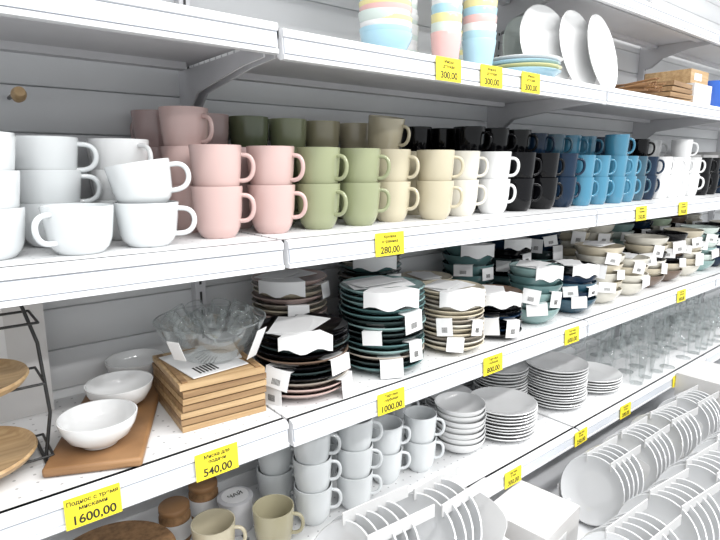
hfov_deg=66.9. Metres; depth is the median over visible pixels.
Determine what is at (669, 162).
coffee mug
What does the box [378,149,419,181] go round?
coffee mug
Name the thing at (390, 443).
coffee mug
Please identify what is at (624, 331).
wine glass
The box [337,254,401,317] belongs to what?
plate stack
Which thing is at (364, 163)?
coffee mug
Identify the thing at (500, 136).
coffee mug
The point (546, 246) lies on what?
bowls
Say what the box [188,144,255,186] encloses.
coffee mug
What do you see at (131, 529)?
stack
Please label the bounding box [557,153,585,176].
coffee mug
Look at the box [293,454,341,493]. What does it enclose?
coffee mug
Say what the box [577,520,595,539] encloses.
plinth
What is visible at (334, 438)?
coffee mug
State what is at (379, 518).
plates
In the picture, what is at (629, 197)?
coffee mug
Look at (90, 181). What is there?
coffee mug
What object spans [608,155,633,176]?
coffee mug
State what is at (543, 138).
coffee mug
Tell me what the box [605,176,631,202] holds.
coffee mug
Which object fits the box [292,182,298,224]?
coffee mug
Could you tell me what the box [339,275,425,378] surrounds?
plate stack
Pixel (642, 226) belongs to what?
bowls
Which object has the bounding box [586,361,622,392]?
plate stack
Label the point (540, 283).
bowls
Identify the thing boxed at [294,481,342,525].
coffee mug
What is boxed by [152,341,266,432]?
boards
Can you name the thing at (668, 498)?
plates
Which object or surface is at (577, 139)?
coffee mug
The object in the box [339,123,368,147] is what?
coffee mug
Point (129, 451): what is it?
wooden serving board
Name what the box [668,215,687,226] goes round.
bowls
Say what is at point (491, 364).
price tag
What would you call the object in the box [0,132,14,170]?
coffee mug
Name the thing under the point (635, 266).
bowls
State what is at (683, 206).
price tag
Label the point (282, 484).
coffee mug
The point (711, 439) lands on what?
plates
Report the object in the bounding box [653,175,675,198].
coffee mug
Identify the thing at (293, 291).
plate stack
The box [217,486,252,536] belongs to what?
tin
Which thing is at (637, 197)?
coffee mug
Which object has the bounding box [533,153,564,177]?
coffee mug
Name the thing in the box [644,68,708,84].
cardboard box
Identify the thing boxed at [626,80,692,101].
wooden boards
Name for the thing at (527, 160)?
coffee mug
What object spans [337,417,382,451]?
coffee mug
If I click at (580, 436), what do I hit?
price tag
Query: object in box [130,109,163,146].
coffee mug
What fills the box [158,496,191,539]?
spice jar
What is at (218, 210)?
coffee mug
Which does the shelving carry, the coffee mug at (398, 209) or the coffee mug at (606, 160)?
the coffee mug at (398, 209)
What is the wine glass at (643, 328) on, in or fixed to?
on the shelving
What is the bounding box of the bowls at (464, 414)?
[434,391,486,452]
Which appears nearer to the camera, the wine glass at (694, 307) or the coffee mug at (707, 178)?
the coffee mug at (707, 178)
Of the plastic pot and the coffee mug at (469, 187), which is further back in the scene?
the plastic pot
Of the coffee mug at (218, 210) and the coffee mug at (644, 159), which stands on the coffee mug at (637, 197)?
the coffee mug at (644, 159)
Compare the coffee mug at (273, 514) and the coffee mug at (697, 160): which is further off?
the coffee mug at (697, 160)
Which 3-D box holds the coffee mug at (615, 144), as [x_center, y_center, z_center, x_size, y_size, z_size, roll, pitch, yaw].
[1.020,-0.480,2.151,0.106,0.105,0.091,8,14,37]
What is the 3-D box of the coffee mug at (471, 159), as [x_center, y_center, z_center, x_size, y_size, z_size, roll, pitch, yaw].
[0.308,-0.299,1.624,0.116,0.107,0.106,9,14,38]
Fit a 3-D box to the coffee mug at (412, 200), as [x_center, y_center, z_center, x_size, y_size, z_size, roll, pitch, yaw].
[0.173,-0.227,1.688,0.116,0.107,0.106,-3,11,-14]
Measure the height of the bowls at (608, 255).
0.242 m
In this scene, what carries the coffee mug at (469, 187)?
on the shelving
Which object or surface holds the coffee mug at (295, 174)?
on the coffee mug at (295, 207)
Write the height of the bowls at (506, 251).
0.276 m
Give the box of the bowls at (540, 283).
[507,260,563,323]
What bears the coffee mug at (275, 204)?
on the shelving
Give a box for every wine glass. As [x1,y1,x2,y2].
[619,331,637,370]
[630,328,647,366]
[659,328,679,366]
[665,315,681,347]
[672,310,690,345]
[676,321,695,357]
[681,307,698,340]
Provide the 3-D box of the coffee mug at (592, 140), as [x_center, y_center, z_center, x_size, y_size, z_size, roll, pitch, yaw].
[0.954,-0.509,2.299,0.106,0.105,0.091,-2,11,-10]
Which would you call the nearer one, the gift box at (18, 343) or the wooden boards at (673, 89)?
the gift box at (18, 343)
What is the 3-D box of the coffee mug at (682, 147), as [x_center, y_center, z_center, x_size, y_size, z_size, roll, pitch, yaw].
[1.535,-0.566,2.596,0.106,0.105,0.091,-4,12,-22]
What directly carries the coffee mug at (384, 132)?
on the coffee mug
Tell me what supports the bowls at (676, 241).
on the shelving
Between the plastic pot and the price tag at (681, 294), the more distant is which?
the plastic pot
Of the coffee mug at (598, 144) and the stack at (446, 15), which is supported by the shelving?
the stack at (446, 15)
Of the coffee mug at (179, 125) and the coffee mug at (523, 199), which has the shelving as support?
the coffee mug at (523, 199)
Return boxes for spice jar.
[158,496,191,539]
[188,476,218,519]
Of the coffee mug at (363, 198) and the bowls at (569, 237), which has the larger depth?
the bowls at (569, 237)
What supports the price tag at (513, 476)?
attached to the shelving
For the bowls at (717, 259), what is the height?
0.230 m
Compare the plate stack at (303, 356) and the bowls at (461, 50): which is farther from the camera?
the bowls at (461, 50)
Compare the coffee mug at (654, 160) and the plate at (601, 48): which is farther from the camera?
the coffee mug at (654, 160)
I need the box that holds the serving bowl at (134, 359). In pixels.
[105,348,163,374]
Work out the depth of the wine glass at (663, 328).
2.62 m
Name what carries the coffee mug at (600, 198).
on the shelving
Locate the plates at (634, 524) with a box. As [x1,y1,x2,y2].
[580,499,681,539]
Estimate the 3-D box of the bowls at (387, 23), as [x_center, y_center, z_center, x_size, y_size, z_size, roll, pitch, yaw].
[0.061,-0.595,1.302,0.130,0.165,0.131,1,11,6]
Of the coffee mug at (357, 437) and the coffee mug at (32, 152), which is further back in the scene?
the coffee mug at (357, 437)
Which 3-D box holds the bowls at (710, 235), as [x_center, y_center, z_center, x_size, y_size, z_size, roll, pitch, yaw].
[1.776,-0.115,2.868,0.182,0.230,0.192,-5,12,-22]
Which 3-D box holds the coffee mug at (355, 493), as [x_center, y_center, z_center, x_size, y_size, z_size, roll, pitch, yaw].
[-0.011,0.624,1.563,0.116,0.107,0.106,8,14,36]
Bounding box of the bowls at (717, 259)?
[695,222,719,266]
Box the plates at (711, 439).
[690,430,719,453]
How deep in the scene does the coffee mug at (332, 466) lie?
1.62 m
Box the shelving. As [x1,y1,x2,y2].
[0,0,719,539]
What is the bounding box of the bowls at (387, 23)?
[358,0,411,49]
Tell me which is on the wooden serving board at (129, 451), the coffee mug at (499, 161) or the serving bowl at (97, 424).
the serving bowl at (97, 424)
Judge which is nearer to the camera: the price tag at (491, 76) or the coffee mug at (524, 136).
the price tag at (491, 76)
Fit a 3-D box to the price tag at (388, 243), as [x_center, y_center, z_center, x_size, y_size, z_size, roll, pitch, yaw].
[0.070,-0.061,1.270,0.088,0.054,0.004,-8,14,-37]
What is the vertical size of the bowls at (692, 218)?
0.264 m
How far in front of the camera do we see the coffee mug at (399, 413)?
1.86 m
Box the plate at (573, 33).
[559,10,595,83]
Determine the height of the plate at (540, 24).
0.274 m
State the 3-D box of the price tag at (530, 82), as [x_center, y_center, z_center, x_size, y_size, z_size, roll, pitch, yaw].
[0.477,-0.522,1.520,0.088,0.054,0.004,-9,14,-39]
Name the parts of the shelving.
shelf, shelf, shelf, shelf, shelf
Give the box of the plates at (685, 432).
[629,400,711,461]
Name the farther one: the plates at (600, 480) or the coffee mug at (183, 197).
the plates at (600, 480)
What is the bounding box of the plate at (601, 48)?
[587,14,617,87]
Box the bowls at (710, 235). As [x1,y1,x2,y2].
[680,224,719,270]
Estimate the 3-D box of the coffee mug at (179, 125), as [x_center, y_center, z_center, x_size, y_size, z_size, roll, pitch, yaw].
[-0.385,-0.305,1.215,0.116,0.107,0.106,-3,11,-15]
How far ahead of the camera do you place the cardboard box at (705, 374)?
2.52 m
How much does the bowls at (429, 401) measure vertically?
0.112 m
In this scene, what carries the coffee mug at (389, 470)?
on the shelving
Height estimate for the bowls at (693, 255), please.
0.230 m
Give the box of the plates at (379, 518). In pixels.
[315,484,434,539]
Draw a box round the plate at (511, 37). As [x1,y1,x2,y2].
[503,16,522,55]
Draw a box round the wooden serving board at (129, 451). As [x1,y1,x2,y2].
[42,379,158,477]
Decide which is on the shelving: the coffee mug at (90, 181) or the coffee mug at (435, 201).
the coffee mug at (435, 201)
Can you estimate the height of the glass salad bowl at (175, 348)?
0.119 m
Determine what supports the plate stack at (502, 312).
on the shelving
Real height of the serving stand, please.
0.353 m
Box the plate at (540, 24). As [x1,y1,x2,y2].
[520,4,569,78]
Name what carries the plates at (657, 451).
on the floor
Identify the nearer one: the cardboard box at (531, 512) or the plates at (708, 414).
the cardboard box at (531, 512)
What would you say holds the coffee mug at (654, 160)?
on the coffee mug at (649, 195)
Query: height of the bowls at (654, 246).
0.230 m
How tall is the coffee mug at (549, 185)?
0.107 m
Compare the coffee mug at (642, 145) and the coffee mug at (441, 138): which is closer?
the coffee mug at (441, 138)
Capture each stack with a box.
[73,520,175,539]
[251,268,329,335]
[253,313,352,406]
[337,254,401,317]
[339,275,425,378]
[401,271,452,281]
[423,279,485,352]
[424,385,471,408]
[430,0,462,59]
[462,0,497,65]
[470,387,537,441]
[473,361,528,392]
[481,284,522,337]
[492,54,562,76]
[524,351,588,409]
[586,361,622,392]
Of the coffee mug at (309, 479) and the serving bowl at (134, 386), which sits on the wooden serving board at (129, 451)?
the serving bowl at (134, 386)
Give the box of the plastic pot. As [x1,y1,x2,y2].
[708,80,719,106]
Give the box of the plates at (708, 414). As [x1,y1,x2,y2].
[656,385,719,440]
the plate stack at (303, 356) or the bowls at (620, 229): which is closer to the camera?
the plate stack at (303, 356)
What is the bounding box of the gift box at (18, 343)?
[0,303,54,422]
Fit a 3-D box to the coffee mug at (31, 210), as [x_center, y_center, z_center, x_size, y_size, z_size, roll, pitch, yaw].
[-0.576,-0.089,1.037,0.115,0.082,0.130,10,15,42]
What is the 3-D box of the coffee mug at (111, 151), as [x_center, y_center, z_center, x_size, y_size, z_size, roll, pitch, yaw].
[-0.479,-0.223,1.106,0.130,0.082,0.115,-2,11,-11]
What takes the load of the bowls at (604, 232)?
on the shelving
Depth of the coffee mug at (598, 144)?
2.33 m
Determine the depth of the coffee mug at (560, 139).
2.11 m
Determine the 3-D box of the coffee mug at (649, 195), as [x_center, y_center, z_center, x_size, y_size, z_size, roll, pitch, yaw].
[1.262,-0.365,2.412,0.091,0.105,0.106,10,15,42]
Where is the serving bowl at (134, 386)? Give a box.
[84,370,152,404]
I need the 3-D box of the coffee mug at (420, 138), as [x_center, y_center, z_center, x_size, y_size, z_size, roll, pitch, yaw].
[0.185,-0.424,1.833,0.106,0.107,0.116,-5,12,-23]
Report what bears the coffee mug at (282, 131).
on the coffee mug
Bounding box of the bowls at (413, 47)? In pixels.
[407,0,418,51]
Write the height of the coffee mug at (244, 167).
0.107 m
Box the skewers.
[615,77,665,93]
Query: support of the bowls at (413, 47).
on the shelving
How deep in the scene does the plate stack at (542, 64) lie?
1.61 m
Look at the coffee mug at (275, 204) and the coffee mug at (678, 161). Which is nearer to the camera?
the coffee mug at (275, 204)
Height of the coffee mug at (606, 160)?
0.105 m
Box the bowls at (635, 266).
[620,252,649,294]
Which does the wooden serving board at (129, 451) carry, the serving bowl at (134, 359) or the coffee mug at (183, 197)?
the serving bowl at (134, 359)
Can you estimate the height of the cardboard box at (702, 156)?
0.081 m
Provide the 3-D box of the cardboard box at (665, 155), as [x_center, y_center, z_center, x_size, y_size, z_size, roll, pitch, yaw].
[1.716,-0.590,2.980,0.220,0.081,0.191,-9,14,-38]
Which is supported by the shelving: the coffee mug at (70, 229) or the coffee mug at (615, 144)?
the coffee mug at (70, 229)
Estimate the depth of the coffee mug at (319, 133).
1.55 m
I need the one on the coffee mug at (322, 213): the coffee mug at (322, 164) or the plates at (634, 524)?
the coffee mug at (322, 164)
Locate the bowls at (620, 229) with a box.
[611,222,634,244]
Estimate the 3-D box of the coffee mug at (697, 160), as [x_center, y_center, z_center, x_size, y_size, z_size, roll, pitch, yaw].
[1.635,-0.500,2.684,0.106,0.105,0.091,9,14,38]
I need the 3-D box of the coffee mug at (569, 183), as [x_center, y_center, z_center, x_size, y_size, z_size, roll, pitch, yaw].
[0.733,-0.285,1.988,0.106,0.107,0.116,9,14,38]
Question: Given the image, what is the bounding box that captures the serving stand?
[0,305,54,478]
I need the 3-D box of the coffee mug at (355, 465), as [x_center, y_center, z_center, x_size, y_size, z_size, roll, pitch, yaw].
[-0.011,0.541,1.553,0.116,0.107,0.106,-8,13,-35]
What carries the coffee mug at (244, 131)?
on the coffee mug
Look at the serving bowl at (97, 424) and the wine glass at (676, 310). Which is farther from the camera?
the wine glass at (676, 310)
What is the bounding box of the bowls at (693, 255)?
[663,227,704,275]
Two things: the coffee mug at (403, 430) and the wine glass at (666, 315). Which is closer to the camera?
the coffee mug at (403, 430)
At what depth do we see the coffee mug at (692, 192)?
2.67 m
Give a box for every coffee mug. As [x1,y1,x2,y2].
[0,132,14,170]
[0,170,19,208]
[0,206,24,260]
[15,135,98,172]
[20,170,101,203]
[20,201,84,247]
[31,203,113,255]
[84,141,90,164]
[87,138,152,169]
[87,172,93,195]
[89,169,115,199]
[92,200,122,240]
[104,158,190,203]
[113,200,196,247]
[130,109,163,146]
[150,147,160,158]
[158,106,213,145]
[160,146,193,184]
[169,185,197,232]
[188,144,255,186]
[190,185,255,238]
[190,508,246,539]
[207,113,228,143]
[229,115,268,146]
[240,147,249,183]
[240,183,252,228]
[246,146,304,184]
[247,184,307,233]
[252,494,304,539]
[256,462,293,496]
[258,441,293,475]
[268,118,306,147]
[292,148,297,182]
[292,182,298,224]
[293,433,340,464]
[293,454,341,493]
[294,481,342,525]
[295,147,348,183]
[296,183,347,229]
[305,120,339,146]
[330,437,336,450]
[330,444,337,472]
[330,463,334,476]
[336,441,382,479]
[336,467,382,509]
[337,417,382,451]
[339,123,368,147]
[339,148,390,182]
[339,182,390,225]
[368,115,410,148]
[371,445,410,484]
[372,414,410,454]
[377,181,419,221]
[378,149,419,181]
[387,401,419,418]
[401,126,431,150]
[401,419,404,444]
[403,433,444,472]
[404,405,445,443]
[407,179,418,214]
[409,151,417,179]
[416,150,464,180]
[416,180,463,219]
[430,128,453,149]
[449,179,486,215]
[452,151,488,179]
[453,126,491,151]
[477,179,516,213]
[478,151,519,178]
[483,128,516,151]
[505,178,541,210]
[508,129,537,151]
[508,152,541,178]
[529,133,554,152]
[530,178,562,208]
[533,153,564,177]
[547,134,572,152]
[552,177,580,206]
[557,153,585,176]
[564,135,588,154]
[571,177,598,205]
[575,155,601,176]
[580,136,603,154]
[590,177,614,204]
[593,155,616,176]
[595,137,604,154]
[605,134,635,155]
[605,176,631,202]
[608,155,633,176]
[621,176,640,201]
[625,156,641,175]
[628,139,655,155]
[632,176,650,200]
[636,156,650,175]
[642,175,659,199]
[645,156,664,175]
[648,140,667,156]
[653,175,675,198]
[656,157,674,174]
[670,157,686,174]
[671,139,698,156]
[677,175,694,196]
[680,157,694,174]
[685,174,704,195]
[689,157,705,173]
[695,174,712,194]
[699,158,717,173]
[706,174,719,194]
[710,158,719,173]
[715,175,719,192]
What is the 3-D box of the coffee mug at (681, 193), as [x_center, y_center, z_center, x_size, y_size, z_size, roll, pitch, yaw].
[1.534,-0.407,2.625,0.106,0.105,0.091,-4,12,-20]
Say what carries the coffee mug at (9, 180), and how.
on the coffee mug at (12, 221)
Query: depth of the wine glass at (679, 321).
2.76 m
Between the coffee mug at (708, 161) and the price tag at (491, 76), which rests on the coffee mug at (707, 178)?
the coffee mug at (708, 161)
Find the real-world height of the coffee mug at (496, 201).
0.107 m
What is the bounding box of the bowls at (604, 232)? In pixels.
[588,224,614,242]
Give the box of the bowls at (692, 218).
[684,213,702,224]
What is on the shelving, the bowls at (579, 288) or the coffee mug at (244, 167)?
the bowls at (579, 288)
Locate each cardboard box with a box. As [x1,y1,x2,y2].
[494,480,579,539]
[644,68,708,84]
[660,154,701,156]
[674,360,719,404]
[687,83,711,104]
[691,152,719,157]
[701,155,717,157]
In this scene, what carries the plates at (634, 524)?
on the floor
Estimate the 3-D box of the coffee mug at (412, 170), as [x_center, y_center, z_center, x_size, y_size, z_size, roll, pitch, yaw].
[0.174,-0.309,1.674,0.116,0.107,0.106,-6,12,-29]
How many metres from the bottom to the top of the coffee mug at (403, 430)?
0.107 m
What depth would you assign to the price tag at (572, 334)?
1.87 m
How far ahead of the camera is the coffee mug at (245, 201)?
1.28 m
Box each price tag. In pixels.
[63,482,121,530]
[194,442,238,482]
[375,231,403,256]
[377,387,404,415]
[436,56,460,82]
[481,64,502,88]
[483,352,502,376]
[505,465,520,488]
[521,71,539,93]
[565,326,578,344]
[575,427,586,446]
[620,402,630,419]
[636,206,646,220]
[672,375,675,387]
[677,288,685,302]
[678,201,687,214]
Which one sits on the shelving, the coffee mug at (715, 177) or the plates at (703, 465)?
the coffee mug at (715, 177)
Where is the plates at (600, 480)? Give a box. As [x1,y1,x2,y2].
[557,435,649,527]
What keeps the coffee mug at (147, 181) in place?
on the coffee mug at (150, 225)
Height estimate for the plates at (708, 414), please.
0.223 m
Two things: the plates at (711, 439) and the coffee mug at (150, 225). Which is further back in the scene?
the plates at (711, 439)
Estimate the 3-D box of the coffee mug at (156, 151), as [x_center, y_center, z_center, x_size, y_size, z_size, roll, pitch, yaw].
[-0.485,-0.239,1.312,0.106,0.107,0.116,-4,11,-18]
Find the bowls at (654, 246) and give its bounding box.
[623,233,668,287]
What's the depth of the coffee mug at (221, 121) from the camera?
1.34 m
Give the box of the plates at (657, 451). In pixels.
[601,416,683,491]
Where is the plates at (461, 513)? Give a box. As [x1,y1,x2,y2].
[396,464,506,539]
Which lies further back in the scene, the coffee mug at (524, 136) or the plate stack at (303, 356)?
the coffee mug at (524, 136)
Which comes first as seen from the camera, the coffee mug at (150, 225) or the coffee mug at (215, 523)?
the coffee mug at (150, 225)
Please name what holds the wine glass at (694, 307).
on the shelving
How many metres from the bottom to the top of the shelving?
2.820 m
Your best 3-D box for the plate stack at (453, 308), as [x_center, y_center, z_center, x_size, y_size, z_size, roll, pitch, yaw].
[0.277,0.136,1.654,0.208,0.196,0.211,-9,14,-38]
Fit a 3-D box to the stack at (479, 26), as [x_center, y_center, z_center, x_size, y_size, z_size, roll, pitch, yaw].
[0.330,-0.653,1.508,0.094,0.202,0.094,7,13,33]
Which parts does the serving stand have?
bamboo plate, bamboo plate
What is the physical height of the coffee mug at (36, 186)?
0.082 m
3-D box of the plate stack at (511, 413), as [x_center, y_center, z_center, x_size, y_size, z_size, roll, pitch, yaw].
[0.520,0.534,2.007,0.256,0.116,0.254,-9,14,-38]
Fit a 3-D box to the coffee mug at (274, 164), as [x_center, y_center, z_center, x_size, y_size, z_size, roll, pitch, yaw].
[-0.193,-0.221,1.215,0.116,0.107,0.106,-5,12,-25]
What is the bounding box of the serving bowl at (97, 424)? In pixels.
[55,399,137,449]
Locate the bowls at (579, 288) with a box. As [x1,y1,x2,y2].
[546,259,599,312]
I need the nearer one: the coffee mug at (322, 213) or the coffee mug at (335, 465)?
the coffee mug at (322, 213)
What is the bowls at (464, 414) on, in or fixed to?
on the shelving
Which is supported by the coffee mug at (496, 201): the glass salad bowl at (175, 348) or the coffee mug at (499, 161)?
the coffee mug at (499, 161)
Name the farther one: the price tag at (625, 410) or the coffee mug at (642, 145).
the coffee mug at (642, 145)
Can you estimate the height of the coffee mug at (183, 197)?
0.107 m
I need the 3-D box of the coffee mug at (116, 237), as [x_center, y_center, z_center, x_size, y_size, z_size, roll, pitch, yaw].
[-0.484,-0.105,1.119,0.115,0.082,0.130,-4,11,-18]
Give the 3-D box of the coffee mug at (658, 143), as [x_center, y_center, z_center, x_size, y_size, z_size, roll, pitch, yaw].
[1.437,-0.583,2.682,0.106,0.105,0.091,-4,12,-21]
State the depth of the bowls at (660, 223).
2.88 m
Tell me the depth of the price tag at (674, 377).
2.54 m
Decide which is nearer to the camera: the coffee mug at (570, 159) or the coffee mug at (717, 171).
the coffee mug at (570, 159)
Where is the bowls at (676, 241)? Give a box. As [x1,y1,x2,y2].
[646,230,687,280]
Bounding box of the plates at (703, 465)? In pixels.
[656,441,719,507]
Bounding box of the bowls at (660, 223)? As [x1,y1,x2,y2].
[647,217,671,229]
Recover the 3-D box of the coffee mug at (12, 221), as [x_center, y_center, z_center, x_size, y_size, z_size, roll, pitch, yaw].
[-0.602,-0.058,0.873,0.115,0.082,0.130,-2,11,-11]
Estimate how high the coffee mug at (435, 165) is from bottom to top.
0.107 m
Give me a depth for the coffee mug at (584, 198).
2.02 m
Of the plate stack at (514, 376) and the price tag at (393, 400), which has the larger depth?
the plate stack at (514, 376)
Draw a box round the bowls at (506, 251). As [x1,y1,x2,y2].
[487,236,531,285]
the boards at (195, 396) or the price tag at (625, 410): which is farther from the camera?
the price tag at (625, 410)
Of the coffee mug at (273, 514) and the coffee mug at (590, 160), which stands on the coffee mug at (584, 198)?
the coffee mug at (590, 160)
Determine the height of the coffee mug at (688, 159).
0.105 m
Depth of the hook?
1.01 m
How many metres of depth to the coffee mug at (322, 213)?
1.27 m
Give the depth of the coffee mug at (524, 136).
1.93 m
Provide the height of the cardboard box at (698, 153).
0.101 m
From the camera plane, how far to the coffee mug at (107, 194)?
1.06 m
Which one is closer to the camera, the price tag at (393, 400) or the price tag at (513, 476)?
the price tag at (393, 400)
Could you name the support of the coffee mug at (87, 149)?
on the coffee mug at (90, 181)
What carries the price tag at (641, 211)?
attached to the shelving
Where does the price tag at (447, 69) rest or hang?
attached to the shelving
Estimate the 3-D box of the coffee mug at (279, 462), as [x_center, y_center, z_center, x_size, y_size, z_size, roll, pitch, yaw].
[-0.239,0.538,1.572,0.116,0.107,0.106,-4,12,-20]
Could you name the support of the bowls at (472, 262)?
on the shelving
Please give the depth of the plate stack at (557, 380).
2.18 m
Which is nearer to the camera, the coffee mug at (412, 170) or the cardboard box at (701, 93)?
the coffee mug at (412, 170)
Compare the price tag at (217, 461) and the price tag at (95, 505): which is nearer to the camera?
the price tag at (95, 505)
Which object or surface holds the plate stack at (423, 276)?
on the shelving
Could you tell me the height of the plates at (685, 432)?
0.223 m
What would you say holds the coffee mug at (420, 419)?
on the coffee mug at (423, 456)
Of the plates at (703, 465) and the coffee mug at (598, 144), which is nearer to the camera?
the plates at (703, 465)
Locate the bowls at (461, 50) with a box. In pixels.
[459,30,462,60]
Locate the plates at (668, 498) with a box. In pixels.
[617,468,719,539]
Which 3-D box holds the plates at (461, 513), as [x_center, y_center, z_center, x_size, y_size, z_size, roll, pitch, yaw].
[0.199,0.618,1.304,0.295,0.220,0.232,-10,15,-41]
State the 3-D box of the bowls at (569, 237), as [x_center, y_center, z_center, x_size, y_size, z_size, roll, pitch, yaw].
[0.922,-0.069,2.436,0.193,0.303,0.202,-9,14,-38]
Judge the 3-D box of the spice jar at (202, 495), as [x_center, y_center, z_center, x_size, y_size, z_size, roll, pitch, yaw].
[-0.436,0.636,1.521,0.082,0.099,0.082,-9,14,-38]
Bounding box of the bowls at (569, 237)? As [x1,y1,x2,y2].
[559,227,590,258]
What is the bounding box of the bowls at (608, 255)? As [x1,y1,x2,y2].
[573,240,625,302]
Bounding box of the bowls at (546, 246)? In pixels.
[525,231,562,261]
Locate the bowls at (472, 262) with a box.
[442,241,494,283]
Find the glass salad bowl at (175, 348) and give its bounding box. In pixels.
[152,299,265,363]
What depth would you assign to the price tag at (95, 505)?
0.92 m
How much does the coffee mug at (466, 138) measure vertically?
0.107 m
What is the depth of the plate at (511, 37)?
1.97 m
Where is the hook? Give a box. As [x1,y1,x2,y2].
[7,86,26,102]
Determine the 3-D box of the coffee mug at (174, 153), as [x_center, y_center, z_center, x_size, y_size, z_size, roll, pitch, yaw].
[-0.386,-0.224,1.231,0.116,0.107,0.106,-6,12,-28]
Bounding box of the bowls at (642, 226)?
[630,220,653,233]
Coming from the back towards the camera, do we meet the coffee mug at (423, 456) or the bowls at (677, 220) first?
the bowls at (677, 220)
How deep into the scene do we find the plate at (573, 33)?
1.94 m
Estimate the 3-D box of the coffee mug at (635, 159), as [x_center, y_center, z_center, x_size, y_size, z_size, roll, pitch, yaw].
[1.101,-0.418,2.255,0.091,0.105,0.106,10,14,41]

